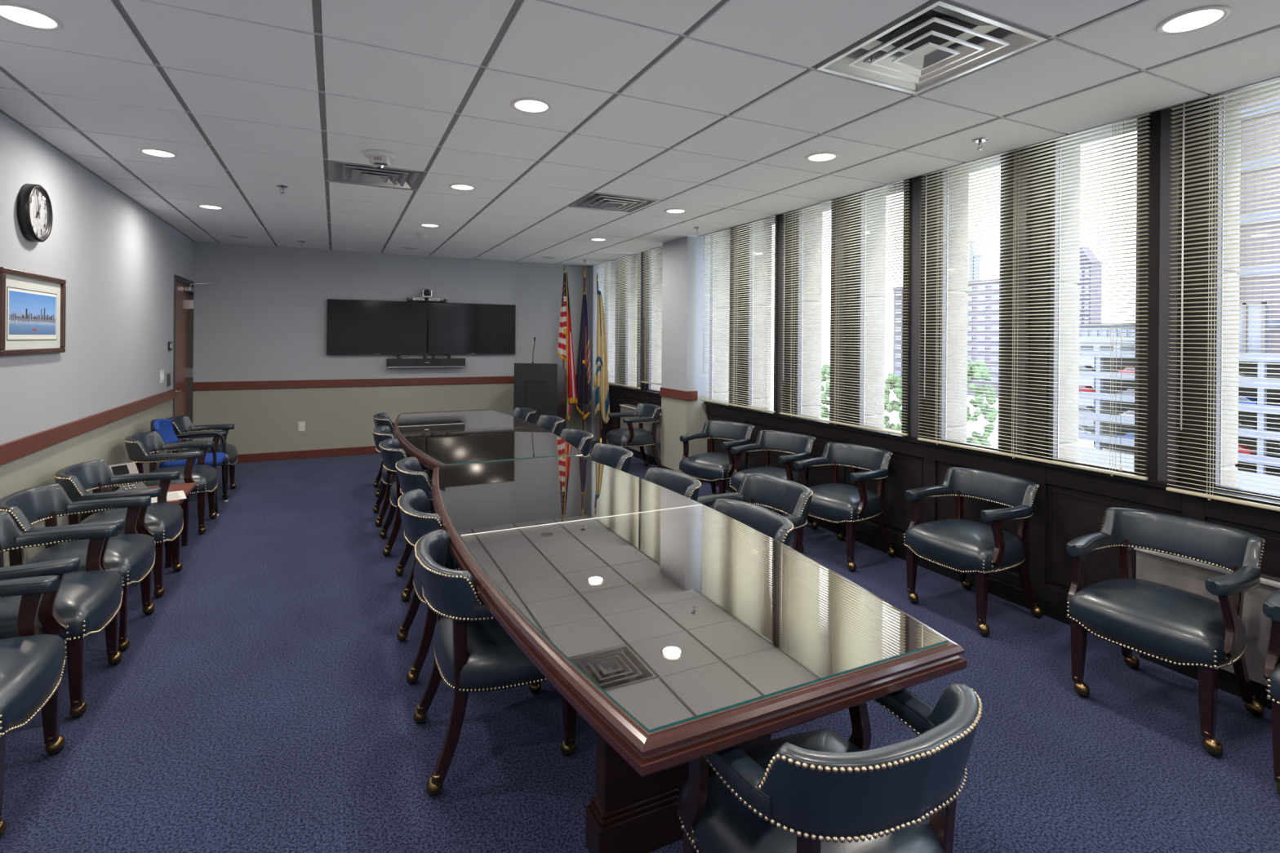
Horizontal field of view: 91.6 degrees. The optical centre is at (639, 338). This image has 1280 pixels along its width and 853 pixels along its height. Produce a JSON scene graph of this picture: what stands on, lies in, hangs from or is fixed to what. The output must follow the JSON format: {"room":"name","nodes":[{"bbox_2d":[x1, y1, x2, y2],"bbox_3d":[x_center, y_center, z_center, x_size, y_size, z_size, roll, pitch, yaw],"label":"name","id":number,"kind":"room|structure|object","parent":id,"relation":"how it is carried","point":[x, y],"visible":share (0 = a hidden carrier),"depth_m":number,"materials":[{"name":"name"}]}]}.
{"room":"conference room","nodes":[
{"label":"conference room","id":0,"kind":"room"},
{"bbox_2d":[0,111,194,567],"bbox_3d":[-2.956,0.069,2.423,0.120,2.952,11.350,0,0,-26],"label":"wall","id":1,"kind":"structure","parent":0,"point":[118,261],"depth_m":4.23,"materials":[{"name":"grey paint"}]},
{"bbox_2d":[0,266,66,355],"bbox_3d":[-3.391,-0.139,3.484,0.028,0.450,0.810,0,0,-26],"label":"framed picture","id":2,"kind":"object","parent":1,"relation":"attached to","point":[33,306],"visible":1,"depth_m":3.44,"materials":[{"name":"brown wood"}]},
{"bbox_2d":[7,287,56,339],"bbox_3d":[-3.393,-0.131,3.483,0.001,0.268,0.622,0,0,-26],"label":"print","id":3,"kind":"object","parent":2,"relation":"attached to","point":[31,311],"depth_m":3.45,"materials":[{"name":"blue paper"}]},
{"bbox_2d":[17,183,53,242],"bbox_3d":[-3.360,-0.699,3.458,0.052,0.316,0.316,0,0,-26],"label":"wall clock","id":4,"kind":"object","parent":1,"relation":"attached to","point":[34,208],"visible":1,"depth_m":3.43,"materials":[{"name":"black plastic"}]},
{"bbox_2d":[0,389,174,465],"bbox_3d":[-2.637,0.593,1.924,0.022,0.100,10.170,0,0,-26],"label":"trim","id":5,"kind":"structure","parent":1,"relation":"attached to","point":[15,449],"depth_m":3.97,"materials":[{"name":"brown wood"}]},
{"bbox_2d":[173,274,219,441],"bbox_3d":[-5.032,0.425,6.997,0.374,2.205,0.960,0,0,-26],"label":"door","id":6,"kind":"structure","parent":1,"relation":"in","point":[184,288],"depth_m":7.09,"materials":[{"name":"brown wood"}]},
{"bbox_2d":[192,234,588,454],"bbox_3d":[-2.984,0.069,8.682,5.330,2.952,0.120,0,0,-26],"label":"wall","id":7,"kind":"structure","parent":0,"point":[265,317],"depth_m":8.09,"materials":[{"name":"grey paint"}]},
{"bbox_2d":[236,445,380,462],"bbox_3d":[-3.055,1.492,8.576,5.130,0.105,0.018,0,0,-26],"label":"baseboard","id":8,"kind":"structure","parent":7,"relation":"attached to","point":[281,455],"depth_m":7.97,"materials":[{"name":"brown wood"}]},
{"bbox_2d":[326,298,426,355],"bbox_3d":[-3.499,-0.150,8.308,1.223,0.720,0.078,0,0,-26],"label":"television","id":9,"kind":"object","parent":7,"relation":"attached to","point":[353,326],"visible":1,"depth_m":8.26,"materials":[{"name":"black"}]},
{"bbox_2d":[193,374,576,390],"bbox_3d":[-3.078,0.589,8.559,5.060,0.100,0.022,0,0,-26],"label":"trim","id":10,"kind":"structure","parent":7,"relation":"attached to","point":[223,385],"depth_m":8.17,"materials":[{"name":"brown wood"}]},
{"bbox_2d":[386,355,465,368],"bbox_3d":[-2.935,0.305,8.561,1.020,0.174,0.142,0,0,-26],"label":"soundbar","id":11,"kind":"object","parent":7,"relation":"attached to","point":[397,362],"visible":1,"depth_m":8.50,"materials":[{"name":"black plastic"}]},
{"bbox_2d":[406,288,446,351],"bbox_3d":[-2.933,-0.253,8.561,0.520,0.861,0.140,0,0,-26],"label":"camera","id":12,"kind":"object","parent":7,"relation":"attached to","point":[427,292],"visible":1,"depth_m":8.53,"materials":[{"name":"black plastic"}]},
{"bbox_2d":[426,302,515,354],"bbox_3d":[-2.385,-0.140,8.853,1.228,0.720,0.078,0,0,-26],"label":"television","id":13,"kind":"object","parent":7,"relation":"attached to","point":[454,328],"visible":1,"depth_m":8.81,"materials":[{"name":"black"}]},
{"bbox_2d":[587,262,605,440],"bbox_3d":[-0.666,0.143,9.644,0.220,2.842,0.190,0,0,-26],"label":"wall","id":14,"kind":"structure","parent":0,"point":[593,424],"depth_m":9.54,"materials":[{"name":"grey paint"}]},
{"bbox_2d":[0,0,1279,266],"bbox_3d":[-0.340,-1.277,3.641,5.830,0.312,11.450,0,0,-26],"label":"ceiling","id":15,"kind":"structure","parent":0,"point":[713,110],"depth_m":2.95,"materials":[{"name":"grey"}]},
{"bbox_2d":[0,0,64,31],"bbox_3d":[-2.167,-1.137,2.197,0.198,0.006,0.198,0,0,-26],"label":"recessed light","id":16,"kind":"object","parent":15,"relation":"in","point":[22,15],"visible":1,"depth_m":2.20,"materials":[{"name":"white plastic"}]},
{"bbox_2d":[137,147,178,158],"bbox_3d":[-2.967,-1.144,3.832,0.198,0.006,0.198,0,0,-26],"label":"recessed light","id":17,"kind":"object","parent":15,"relation":"in","point":[159,153],"visible":1,"depth_m":3.83,"materials":[{"name":"white plastic"}]},
{"bbox_2d":[196,204,224,209],"bbox_3d":[-3.749,-1.151,5.431,0.198,0.006,0.198,0,0,-26],"label":"recessed light","id":18,"kind":"object","parent":15,"relation":"in","point":[202,206],"visible":1,"depth_m":5.43,"materials":[{"name":"white plastic"}]},
{"bbox_2d":[328,160,423,190],"bbox_3d":[-1.863,-1.214,4.371,0.584,0.177,0.584,0,0,-26],"label":"ceiling vent","id":19,"kind":"object","parent":15,"relation":"in","point":[338,171],"visible":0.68,"depth_m":4.39,"materials":[{"name":"grey metal"}]},
{"bbox_2d":[363,149,395,169],"bbox_3d":[-1.597,-1.087,3.818,0.184,0.098,0.184,0,0,-26],"label":"fire alarm strobe","id":20,"kind":"object","parent":15,"relation":"attached to","point":[379,158],"visible":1,"depth_m":3.78,"materials":[{"name":"white plastic"}]},
{"bbox_2d":[448,183,475,190],"bbox_3d":[-1.323,-1.130,4.636,0.198,0.006,0.198,0,0,-26],"label":"recessed light","id":21,"kind":"object","parent":15,"relation":"in","point":[455,186],"visible":1,"depth_m":4.62,"materials":[{"name":"white plastic"}]},
{"bbox_2d":[511,97,551,113],"bbox_3d":[-0.523,-1.123,3.001,0.198,0.006,0.198,0,0,-26],"label":"recessed light","id":22,"kind":"object","parent":15,"relation":"in","point":[525,104],"visible":1,"depth_m":2.99,"materials":[{"name":"white plastic"}]},
{"bbox_2d":[568,191,661,213],"bbox_3d":[-0.220,-1.200,5.174,0.584,0.177,0.584,0,0,-26],"label":"ceiling vent","id":23,"kind":"object","parent":15,"relation":"in","point":[594,200],"visible":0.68,"depth_m":5.21,"materials":[{"name":"grey metal"}]},
{"bbox_2d":[597,253,641,388],"bbox_3d":[-0.329,-0.258,8.855,0.048,1.850,1.490,0,0,-26],"label":"blind","id":24,"kind":"object","parent":15,"relation":"hanging from","point":[616,262],"visible":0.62,"depth_m":8.70,"materials":[{"name":"beige"}]},
{"bbox_2d":[664,208,687,213],"bbox_3d":[0.312,-1.116,5.436,0.198,0.006,0.198,0,0,-26],"label":"recessed light","id":25,"kind":"object","parent":15,"relation":"in","point":[674,211],"visible":1,"depth_m":5.43,"materials":[{"name":"white plastic"}]},
{"bbox_2d":[804,151,839,162],"bbox_3d":[1.112,-1.110,3.801,0.198,0.006,0.198,0,0,-26],"label":"recessed light","id":26,"kind":"object","parent":15,"relation":"in","point":[821,156],"visible":1,"depth_m":3.80,"materials":[{"name":"white plastic"}]},
{"bbox_2d":[816,0,1047,94],"bbox_3d":[1.119,-1.189,2.436,0.584,0.177,0.584,0,0,-26],"label":"ceiling vent","id":27,"kind":"object","parent":15,"relation":"in","point":[940,42],"visible":0.95,"depth_m":2.44,"materials":[{"name":"grey metal"}]},
{"bbox_2d":[972,137,988,150],"bbox_3d":[1.891,-1.079,3.458,0.080,0.054,0.080,0,0,-26],"label":"sprinkler head","id":28,"kind":"object","parent":15,"relation":"attached to","point":[980,140],"visible":1,"depth_m":3.45},
{"bbox_2d":[1155,4,1231,35],"bbox_3d":[1.916,-1.103,2.157,0.198,0.006,0.198,0,0,-26],"label":"recessed light","id":29,"kind":"object","parent":15,"relation":"in","point":[1199,18],"visible":1,"depth_m":2.15,"materials":[{"name":"white plastic"}]},
{"bbox_2d":[0,440,1279,852],"bbox_3d":[-0.607,1.615,3.523,5.490,0.100,11.450,0,0,-26],"label":"floor","id":30,"kind":"structure","parent":0,"point":[264,702],"depth_m":2.49,"materials":[{"name":"carpet"}]},
{"bbox_2d":[0,575,66,838],"bbox_3d":[-2.289,1.165,2.002,0.592,0.772,0.595,0,0,-26],"label":"chair","id":31,"kind":"object","parent":30,"relation":"on","point":[33,663],"visible":1,"depth_m":2.16,"materials":[{"name":"leather"}]},
{"bbox_2d":[0,511,123,717],"bbox_3d":[-2.596,1.162,2.631,0.592,0.772,0.595,0,0,-26],"label":"chair","id":32,"kind":"object","parent":30,"relation":"on","point":[85,603],"visible":0.87,"depth_m":2.59,"materials":[{"name":"leather"}]},
{"bbox_2d":[0,483,155,651],"bbox_3d":[-2.856,1.160,3.161,0.592,0.772,0.595,0,0,-26],"label":"chair","id":33,"kind":"object","parent":30,"relation":"on","point":[131,554],"visible":0.57,"depth_m":3.17,"materials":[{"name":"leather"}]},
{"bbox_2d":[53,459,183,597],"bbox_3d":[-3.168,1.157,3.799,0.592,0.772,0.595,0,0,-26],"label":"chair","id":34,"kind":"object","parent":30,"relation":"on","point":[162,520],"visible":0.63,"depth_m":3.75,"materials":[{"name":"leather"}]},
{"bbox_2d":[80,482,195,568],"bbox_3d":[-3.480,1.313,4.326,0.550,0.455,0.580,0,0,-26],"label":"side table","id":35,"kind":"object","parent":30,"relation":"on","point":[187,488],"visible":0.29,"depth_m":4.55,"materials":[{"name":"brown wood"}]},
{"bbox_2d":[102,462,147,492],"bbox_3d":[-3.614,0.987,4.363,0.192,0.196,0.200,0,0,29],"label":"desk phone","id":36,"kind":"object","parent":35,"relation":"on","point":[127,468],"visible":0.55,"depth_m":4.38,"materials":[{"name":"grey plastic"}]},
{"bbox_2d":[151,490,186,502],"bbox_3d":[-3.259,1.086,4.277,0.210,0.002,0.280,0,0,-40],"label":"paper sheet","id":37,"kind":"object","parent":35,"relation":"on","point":[173,495],"visible":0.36,"depth_m":4.28,"materials":[{"name":"grey paper"}]},
{"bbox_2d":[123,431,217,534],"bbox_3d":[-3.748,1.152,4.985,0.592,0.772,0.595,0,0,-26],"label":"chair","id":38,"kind":"object","parent":30,"relation":"on","point":[142,447],"visible":0.84,"depth_m":4.88,"materials":[{"name":"leather"}]},
{"bbox_2d":[150,418,227,516],"bbox_3d":[-4.000,1.121,5.512,0.525,0.830,0.550,0,0,-26],"label":"chair","id":39,"kind":"object","parent":30,"relation":"on","point":[164,427],"visible":0.57,"depth_m":5.50,"materials":[{"name":"blue fabric"}]},
{"bbox_2d":[166,415,237,499],"bbox_3d":[-4.257,1.148,6.027,0.592,0.772,0.595,0,0,-26],"label":"chair","id":40,"kind":"object","parent":30,"relation":"on","point":[182,424],"visible":0.58,"depth_m":6.07,"materials":[{"name":"leather"}]},
{"bbox_2d":[373,413,394,497],"bbox_3d":[-2.416,1.164,6.359,0.592,0.772,0.595,0,0,-26],"label":"chair","id":41,"kind":"object","parent":30,"relation":"on","point":[380,419],"visible":0.21,"depth_m":6.12,"materials":[{"name":"leather"}]},
{"bbox_2d":[372,425,431,526],"bbox_3d":[-2.022,1.167,5.428,0.592,0.772,0.595,0,0,-26],"label":"chair","id":42,"kind":"object","parent":30,"relation":"on","point":[380,433],"visible":0.31,"depth_m":5.18,"materials":[{"name":"leather"}]},
{"bbox_2d":[378,438,432,556],"bbox_3d":[-1.670,1.170,4.732,0.592,0.772,0.595,0,0,-26],"label":"chair","id":43,"kind":"object","parent":30,"relation":"on","point":[392,451],"visible":0.39,"depth_m":4.47,"materials":[{"name":"leather"}]},
{"bbox_2d":[395,457,433,601],"bbox_3d":[-1.252,1.174,3.979,0.592,0.772,0.595,0,0,-26],"label":"chair","id":44,"kind":"object","parent":30,"relation":"on","point":[411,475],"visible":0.31,"depth_m":3.71,"materials":[{"name":"leather"}]},
{"bbox_2d":[396,488,461,684],"bbox_3d":[-0.897,1.177,3.106,0.592,0.772,0.595,0,0,-27],"label":"chair","id":45,"kind":"object","parent":30,"relation":"on","point":[419,517],"visible":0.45,"depth_m":2.86,"materials":[{"name":"leather"}]},
{"bbox_2d":[393,409,584,471],"bbox_3d":[-1.476,1.177,5.473,1.248,0.762,2.988,0,0,-26],"label":"conference table","id":46,"kind":"object","parent":30,"relation":"on","point":[453,437],"visible":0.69,"depth_m":4.95,"materials":[{"name":"brown wood"}]},
{"bbox_2d":[413,528,576,795],"bbox_3d":[-0.568,1.179,2.421,0.592,0.772,0.595,0,0,-26],"label":"chair","id":47,"kind":"object","parent":30,"relation":"on","point":[473,652],"visible":0.53,"depth_m":2.19,"materials":[{"name":"leather"}]},
{"bbox_2d":[511,407,536,423],"bbox_3d":[-1.455,1.172,6.841,0.592,0.772,0.595,0,0,-26],"label":"chair","id":48,"kind":"object","parent":30,"relation":"on","point":[526,414],"visible":0.13,"depth_m":7.03,"materials":[{"name":"leather"}]},
{"bbox_2d":[513,363,566,431],"bbox_3d":[-1.382,0.946,8.635,0.600,1.225,0.500,0,0,7],"label":"lectern","id":49,"kind":"object","parent":30,"relation":"on","point":[540,388],"visible":0.7,"depth_m":8.40,"materials":[{"name":"grey wood"}]},
{"bbox_2d":[536,414,564,435],"bbox_3d":[-1.059,1.175,6.144,0.592,0.772,0.595,0,0,-26],"label":"chair","id":50,"kind":"object","parent":30,"relation":"on","point":[553,424],"visible":0.14,"depth_m":6.32,"materials":[{"name":"leather"}]},
{"bbox_2d":[556,265,577,420],"bbox_3d":[-1.096,0.246,9.061,0.303,2.630,0.270,0,0,-27],"label":"flag","id":51,"kind":"object","parent":30,"relation":"on","point":[565,323],"visible":0.96,"depth_m":9.02,"materials":[{"name":"red fabric"}]},
{"bbox_2d":[559,428,593,458],"bbox_3d":[-0.705,1.178,5.193,0.592,0.772,0.595,0,0,-26],"label":"chair","id":52,"kind":"object","parent":30,"relation":"on","point":[581,440],"visible":0.2,"depth_m":5.33,"materials":[{"name":"leather"}]},
{"bbox_2d":[574,268,591,444],"bbox_3d":[-0.830,0.258,9.191,0.270,2.610,0.270,0,0,-4],"label":"flag","id":53,"kind":"object","parent":30,"relation":"on","point":[583,381],"visible":0.99,"depth_m":9.17,"materials":[{"name":"blue fabric"}]},
{"bbox_2d":[591,273,609,448],"bbox_3d":[-0.552,0.310,8.971,0.270,2.510,0.270,0,0,-4],"label":"flag","id":54,"kind":"object","parent":30,"relation":"on","point":[601,379],"visible":0.98,"depth_m":8.95,"materials":[{"name":"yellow fabric"}]},
{"bbox_2d":[587,443,633,473],"bbox_3d":[-0.367,1.181,4.412,0.592,0.772,0.595,0,0,-26],"label":"chair","id":55,"kind":"object","parent":30,"relation":"on","point":[614,456],"visible":0.17,"depth_m":4.59,"materials":[{"name":"leather"}]},
{"bbox_2d":[606,403,661,467],"bbox_3d":[-0.064,1.184,7.388,0.592,0.772,0.595,0,0,-23],"label":"chair","id":56,"kind":"object","parent":30,"relation":"on","point":[630,437],"visible":0.88,"depth_m":7.25,"materials":[{"name":"leather"}]},
{"bbox_2d":[619,404,661,466],"bbox_3d":[0.067,1.242,8.053,0.120,0.658,1.370,0,0,-26],"label":"base cabinet","id":57,"kind":"object","parent":30,"relation":"on","point":[636,451],"visible":0.34,"depth_m":7.92,"materials":[{"name":"grey"}]},
{"bbox_2d":[643,467,701,501],"bbox_3d":[0.023,1.185,3.545,0.592,0.772,0.595,0,0,-26],"label":"chair","id":58,"kind":"object","parent":30,"relation":"on","point":[683,484],"visible":0.13,"depth_m":3.69,"materials":[{"name":"leather"}]},
{"bbox_2d":[431,455,967,852],"bbox_3d":[-0.216,1.187,2.788,1.228,0.762,2.972,0,0,-26],"label":"conference table","id":59,"kind":"object","parent":30,"relation":"on","point":[680,630],"visible":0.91,"depth_m":1.87,"materials":[{"name":"brown wood"}]},
{"bbox_2d":[678,420,754,494],"bbox_3d":[0.728,1.190,5.815,0.595,0.772,0.592,0,0,44],"label":"chair","id":60,"kind":"object","parent":30,"relation":"on","point":[712,466],"visible":0.88,"depth_m":5.74,"materials":[{"name":"leather"}]},
{"bbox_2d":[711,498,794,546],"bbox_3d":[0.352,1.187,2.804,0.592,0.772,0.595,0,0,-26],"label":"chair","id":61,"kind":"object","parent":30,"relation":"on","point":[774,525],"visible":0.12,"depth_m":2.92,"materials":[{"name":"leather"}]},
{"bbox_2d":[697,473,813,553],"bbox_3d":[0.603,1.189,3.406,0.592,0.772,0.595,0,0,-26],"label":"chair","id":62,"kind":"object","parent":30,"relation":"on","point":[793,499],"visible":0.33,"depth_m":3.54,"materials":[{"name":"leather"}]},
{"bbox_2d":[729,430,817,529],"bbox_3d":[1.116,1.194,5.181,0.592,0.772,0.595,0,0,-41],"label":"chair","id":63,"kind":"object","parent":30,"relation":"on","point":[801,446],"visible":0.69,"depth_m":5.22,"materials":[{"name":"leather"}]},
{"bbox_2d":[676,684,982,852],"bbox_3d":[0.442,1.188,1.482,0.595,0.772,0.592,0,0,-26],"label":"chair","id":64,"kind":"object","parent":30,"relation":"on","point":[817,791],"visible":0.78,"depth_m":1.29,"materials":[{"name":"leather"}]},
{"bbox_2d":[793,442,895,572],"bbox_3d":[1.495,1.197,4.565,0.592,0.772,0.595,0,0,-36],"label":"chair","id":65,"kind":"object","parent":30,"relation":"on","point":[837,503],"visible":0.9,"depth_m":4.45,"materials":[{"name":"leather"}]},
{"bbox_2d":[903,466,1043,636],"bbox_3d":[1.940,1.201,3.642,0.592,0.772,0.595,0,0,-27],"label":"chair","id":66,"kind":"object","parent":30,"relation":"on","point":[960,544],"visible":1,"depth_m":3.54,"materials":[{"name":"leather"}]},
{"bbox_2d":[1066,507,1265,757],"bbox_3d":[2.268,1.204,2.700,0.592,0.772,0.595,0,0,-31],"label":"chair","id":67,"kind":"object","parent":30,"relation":"on","point":[1172,625],"visible":1,"depth_m":2.62,"materials":[{"name":"leather"}]},
{"bbox_2d":[1133,547,1279,710],"bbox_3d":[3.140,1.318,1.820,0.085,0.558,2.910,0,0,-26],"label":"radiator","id":68,"kind":"object","parent":30,"relation":"on","point":[1179,572],"visible":0.21,"depth_m":2.81,"materials":[{"name":"grey"}]},
{"bbox_2d":[1260,573,1279,582],"bbox_3d":[3.157,1.040,1.827,0.053,0.003,2.800,0,0,-26],"label":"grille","id":69,"kind":"object","parent":68,"relation":"attached to","point":[1263,576],"depth_m":2.69,"materials":[{"name":"grey metal"}]},
{"bbox_2d":[1262,589,1279,795],"bbox_3d":[2.528,1.206,2.065,0.592,0.772,0.595,0,0,-30],"label":"chair","id":70,"kind":"object","parent":30,"relation":"on","point":[1271,605],"visible":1,"depth_m":2.15,"materials":[{"name":"leather"}]},
{"bbox_2d":[660,233,710,471],"bbox_3d":[0.512,0.153,7.086,0.290,2.842,0.580,0,0,-26],"label":"wall column","id":71,"kind":"structure","parent":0,"point":[682,272],"depth_m":6.87,"materials":[{"name":"grey paint"}]},
{"bbox_2d":[601,81,1279,605],"bbox_3d":[1.938,0.436,4.811,0.405,4.300,11.337,0,0,-26],"label":"wall","id":72,"kind":"structure","parent":0,"point":[1070,504],"depth_m":3.74,"materials":[{"name":"grey"}]},
{"bbox_2d":[604,262,614,384],"bbox_3d":[-0.418,-0.256,9.401,0.046,1.915,0.463,0,0,-26],"label":"window","id":73,"kind":"structure","parent":72,"relation":"in","point":[606,309],"depth_m":9.59,"materials":[{"name":"grey"}]},
{"bbox_2d":[624,256,634,387],"bbox_3d":[-0.093,-0.253,8.736,0.046,1.915,0.463,0,0,-26],"label":"window","id":74,"kind":"structure","parent":72,"relation":"in","point":[626,340],"depth_m":8.92,"materials":[{"name":"grey"}]},
{"bbox_2d":[647,247,661,392],"bbox_3d":[0.232,-0.251,8.072,0.046,1.915,0.463,0,0,-26],"label":"window","id":75,"kind":"structure","parent":72,"relation":"in","point":[650,329],"depth_m":8.26,"materials":[{"name":"grey"}]},
{"bbox_2d":[640,246,662,385],"bbox_3d":[0.210,-0.298,7.755,0.048,1.760,0.860,0,0,-26],"label":"blind","id":76,"kind":"object","parent":75,"relation":"attached to","point":[646,268],"visible":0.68,"depth_m":7.88,"materials":[{"name":"beige plastic"}]},
{"bbox_2d":[659,386,697,400],"bbox_3d":[0.432,0.619,7.038,0.150,0.100,0.600,0,0,-26],"label":"trim","id":77,"kind":"structure","parent":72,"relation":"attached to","point":[664,392],"depth_m":6.86,"materials":[{"name":"brown wood"}]},
{"bbox_2d":[709,227,730,403],"bbox_3d":[0.881,-0.245,6.744,0.046,1.915,0.463,0,0,-26],"label":"window","id":78,"kind":"structure","parent":72,"relation":"in","point":[712,308],"depth_m":6.93,"materials":[{"name":"grey"}]},
{"bbox_2d":[746,216,773,410],"bbox_3d":[1.206,-0.242,6.080,0.046,1.915,0.463,0,0,-26],"label":"window","id":79,"kind":"structure","parent":72,"relation":"in","point":[750,353],"depth_m":6.26,"materials":[{"name":"grey"}]},
{"bbox_2d":[701,216,777,413],"bbox_3d":[0.954,-0.244,6.233,0.048,1.855,1.248,0,0,-26],"label":"blind","id":80,"kind":"object","parent":79,"relation":"attached to","point":[766,219],"visible":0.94,"depth_m":6.17,"materials":[{"name":"beige"}]},
{"bbox_2d":[795,200,830,420],"bbox_3d":[1.531,-0.239,5.416,0.046,1.915,0.463,0,0,-26],"label":"window frame","id":81,"kind":"structure","parent":72,"relation":"in","point":[796,380],"depth_m":5.60,"materials":[{"name":"grey metal"}]},
{"bbox_2d":[857,180,904,432],"bbox_3d":[1.856,-0.237,4.752,0.046,1.915,0.463,0,0,-26],"label":"window","id":82,"kind":"structure","parent":72,"relation":"in","point":[861,345],"depth_m":4.93,"materials":[{"name":"grey"}]},
{"bbox_2d":[779,180,910,435],"bbox_3d":[1.570,-0.239,4.973,0.048,1.855,1.378,0,0,-26],"label":"blind","id":83,"kind":"object","parent":82,"relation":"attached to","point":[888,431],"visible":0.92,"depth_m":4.87,"materials":[{"name":"beige"}]},
{"bbox_2d":[705,480,1090,633],"bbox_3d":[2.495,1.541,3.259,0.030,0.100,8.050,0,0,-26],"label":"baseboard","id":84,"kind":"structure","parent":72,"relation":"attached to","point":[1055,610],"depth_m":3.99,"materials":[{"name":"black wood"}]},
{"bbox_2d":[937,155,1001,451],"bbox_3d":[2.181,-0.234,4.088,0.046,1.915,0.463,0,0,-26],"label":"window","id":85,"kind":"structure","parent":72,"relation":"in","point":[944,362],"depth_m":4.27,"materials":[{"name":"grey"}]},
{"bbox_2d":[1048,117,1140,475],"bbox_3d":[2.505,-0.231,3.424,0.046,1.915,0.463,0,0,-26],"label":"window","id":86,"kind":"structure","parent":72,"relation":"in","point":[1135,457],"depth_m":3.60,"materials":[{"name":"grey"}]},
{"bbox_2d":[917,113,1150,480],"bbox_3d":[2.209,-0.227,3.667,0.048,1.868,1.338,0,0,-26],"label":"blind","id":87,"kind":"object","parent":86,"relation":"attached to","point":[1013,455],"visible":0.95,"depth_m":3.52,"materials":[{"name":"beige metal"}]},
{"bbox_2d":[1208,77,1279,500],"bbox_3d":[2.830,-0.229,2.759,0.046,1.915,0.463,0,0,-26],"label":"window","id":88,"kind":"structure","parent":72,"relation":"in","point":[1216,317],"depth_m":2.94,"materials":[{"name":"grey"}]},
{"bbox_2d":[1165,78,1279,511],"bbox_3d":[2.859,-0.207,2.337,0.048,1.898,1.458,0,0,-26],"label":"blind","id":89,"kind":"object","parent":88,"relation":"attached to","point":[1169,489],"visible":0.98,"depth_m":2.81,"materials":[{"name":"beige metal"}]},
{"label":"outside","id":90,"kind":"structure","parent":0,"visible":0},
{"bbox_2d":[768,346,1279,476],"bbox_3d":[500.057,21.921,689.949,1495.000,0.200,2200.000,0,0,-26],"label":"ground","id":91,"kind":"structure","parent":90,"point":[827,357],"depth_m":149.02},
{"bbox_2d":[819,364,830,419],"bbox_3d":[28.239,10.760,92.349,4.911,14.122,4.780,0,0,-26],"label":"tree","id":92,"kind":"object","parent":91,"relation":"on","point":[827,371],"visible":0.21,"depth_m":91.51,"materials":[{"name":"green plant"}]},
{"bbox_2d":[884,373,902,431],"bbox_3d":[31.663,11.072,78.416,4.229,13.557,3.969,0,0,-26],"label":"tree","id":93,"kind":"object","parent":91,"relation":"on","point":[895,376],"visible":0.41,"depth_m":77.18,"materials":[{"name":"green plant"}]},
{"bbox_2d":[893,278,999,398],"bbox_3d":[106.840,-0.172,213.669,8.300,37.300,42.600,0,0,-26],"label":"building","id":94,"kind":"structure","parent":91,"relation":"on","point":[895,352],"depth_m":199.75,"materials":[{"name":"grey brick"}]},
{"bbox_2d":[968,240,976,280],"bbox_3d":[216.927,-22.337,406.627,3.300,83.500,3.500,0,0,-26],"label":"slender tower","id":95,"kind":"structure","parent":91,"relation":"on","point":[970,244],"depth_m":405.68,"materials":[{"name":"grey concrete"}]},
{"bbox_2d":[973,253,982,280],"bbox_3d":[218.666,-17.572,402.989,3.300,74.000,4.600,0,0,-26],"label":"slim tower","id":96,"kind":"structure","parent":91,"relation":"on","point":[979,256],"depth_m":401.74,"materials":[{"name":"grey concrete"}]},
{"bbox_2d":[966,360,998,446],"bbox_3d":[35.066,10.077,65.062,4.090,15.602,4.094,0,0,-26],"label":"tree","id":97,"kind":"object","parent":91,"relation":"on","point":[979,366],"visible":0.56,"depth_m":63.95,"materials":[{"name":"green plant"}]},
{"bbox_2d":[1077,246,1102,324],"bbox_3d":[183.376,-9.622,262.196,8.300,57.500,16.600,0,0,-26],"label":"brick tower","id":98,"kind":"structure","parent":91,"relation":"on","point":[1082,247],"depth_m":255.30,"materials":[{"name":"grey"}]},
{"bbox_2d":[1078,337,1135,426],"bbox_3d":[96.214,9.088,132.813,10.300,18.600,22.600,0,0,-26],"label":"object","id":99,"kind":"structure","parent":91,"relation":"on","point":[1084,381],"depth_m":128.06,"materials":[{"name":"grey concrete"}]},
{"bbox_2d":[1079,322,1135,337],"bbox_3d":[138.467,7.147,180.744,8.300,23.200,35.600,0,0,-26],"label":"building","id":100,"kind":"structure","parent":91,"relation":"on","point":[1097,326],"depth_m":179.23,"materials":[{"name":"grey"}]},
{"bbox_2d":[1078,347,1279,495],"bbox_3d":[84.988,9.888,69.661,16.750,16.810,71.000,0,0,-26],"label":"parking garage","id":101,"kind":"structure","parent":91,"relation":"on","point":[1125,422],"depth_m":86.54,"materials":[{"name":"grey concrete"}]},
{"bbox_2d":[1238,444,1257,454],"bbox_3d":[74.588,13.955,78.506,1.800,1.420,4.300,0,0,-26],"label":"car","id":102,"kind":"object","parent":101,"relation":"on","point":[1241,446],"visible":0.19,"depth_m":76.95,"materials":[{"name":"red metal"}]},
{"bbox_2d":[1238,395,1257,404],"bbox_3d":[74.859,7.877,78.057,1.800,1.420,4.300,0,0,-26],"label":"car","id":103,"kind":"object","parent":101,"relation":"on","point":[1245,398],"visible":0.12,"depth_m":76.75,"materials":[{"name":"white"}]},
{"bbox_2d":[1239,301,1269,353],"bbox_3d":[86.412,6.555,88.600,1.800,23.500,4.400,0,0,-26],"label":"glass pavilion","id":104,"kind":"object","parent":91,"relation":"on","point":[1255,307],"visible":0.3,"depth_m":87.42,"materials":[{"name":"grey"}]},
{"bbox_2d":[1236,96,1279,353],"bbox_3d":[128.548,-27.988,55.631,30.600,93.300,107.200,0,0,-26],"label":"office building","id":105,"kind":"structure","parent":91,"relation":"on","point":[1273,282],"depth_m":93.42,"materials":[{"name":"grey concrete"}]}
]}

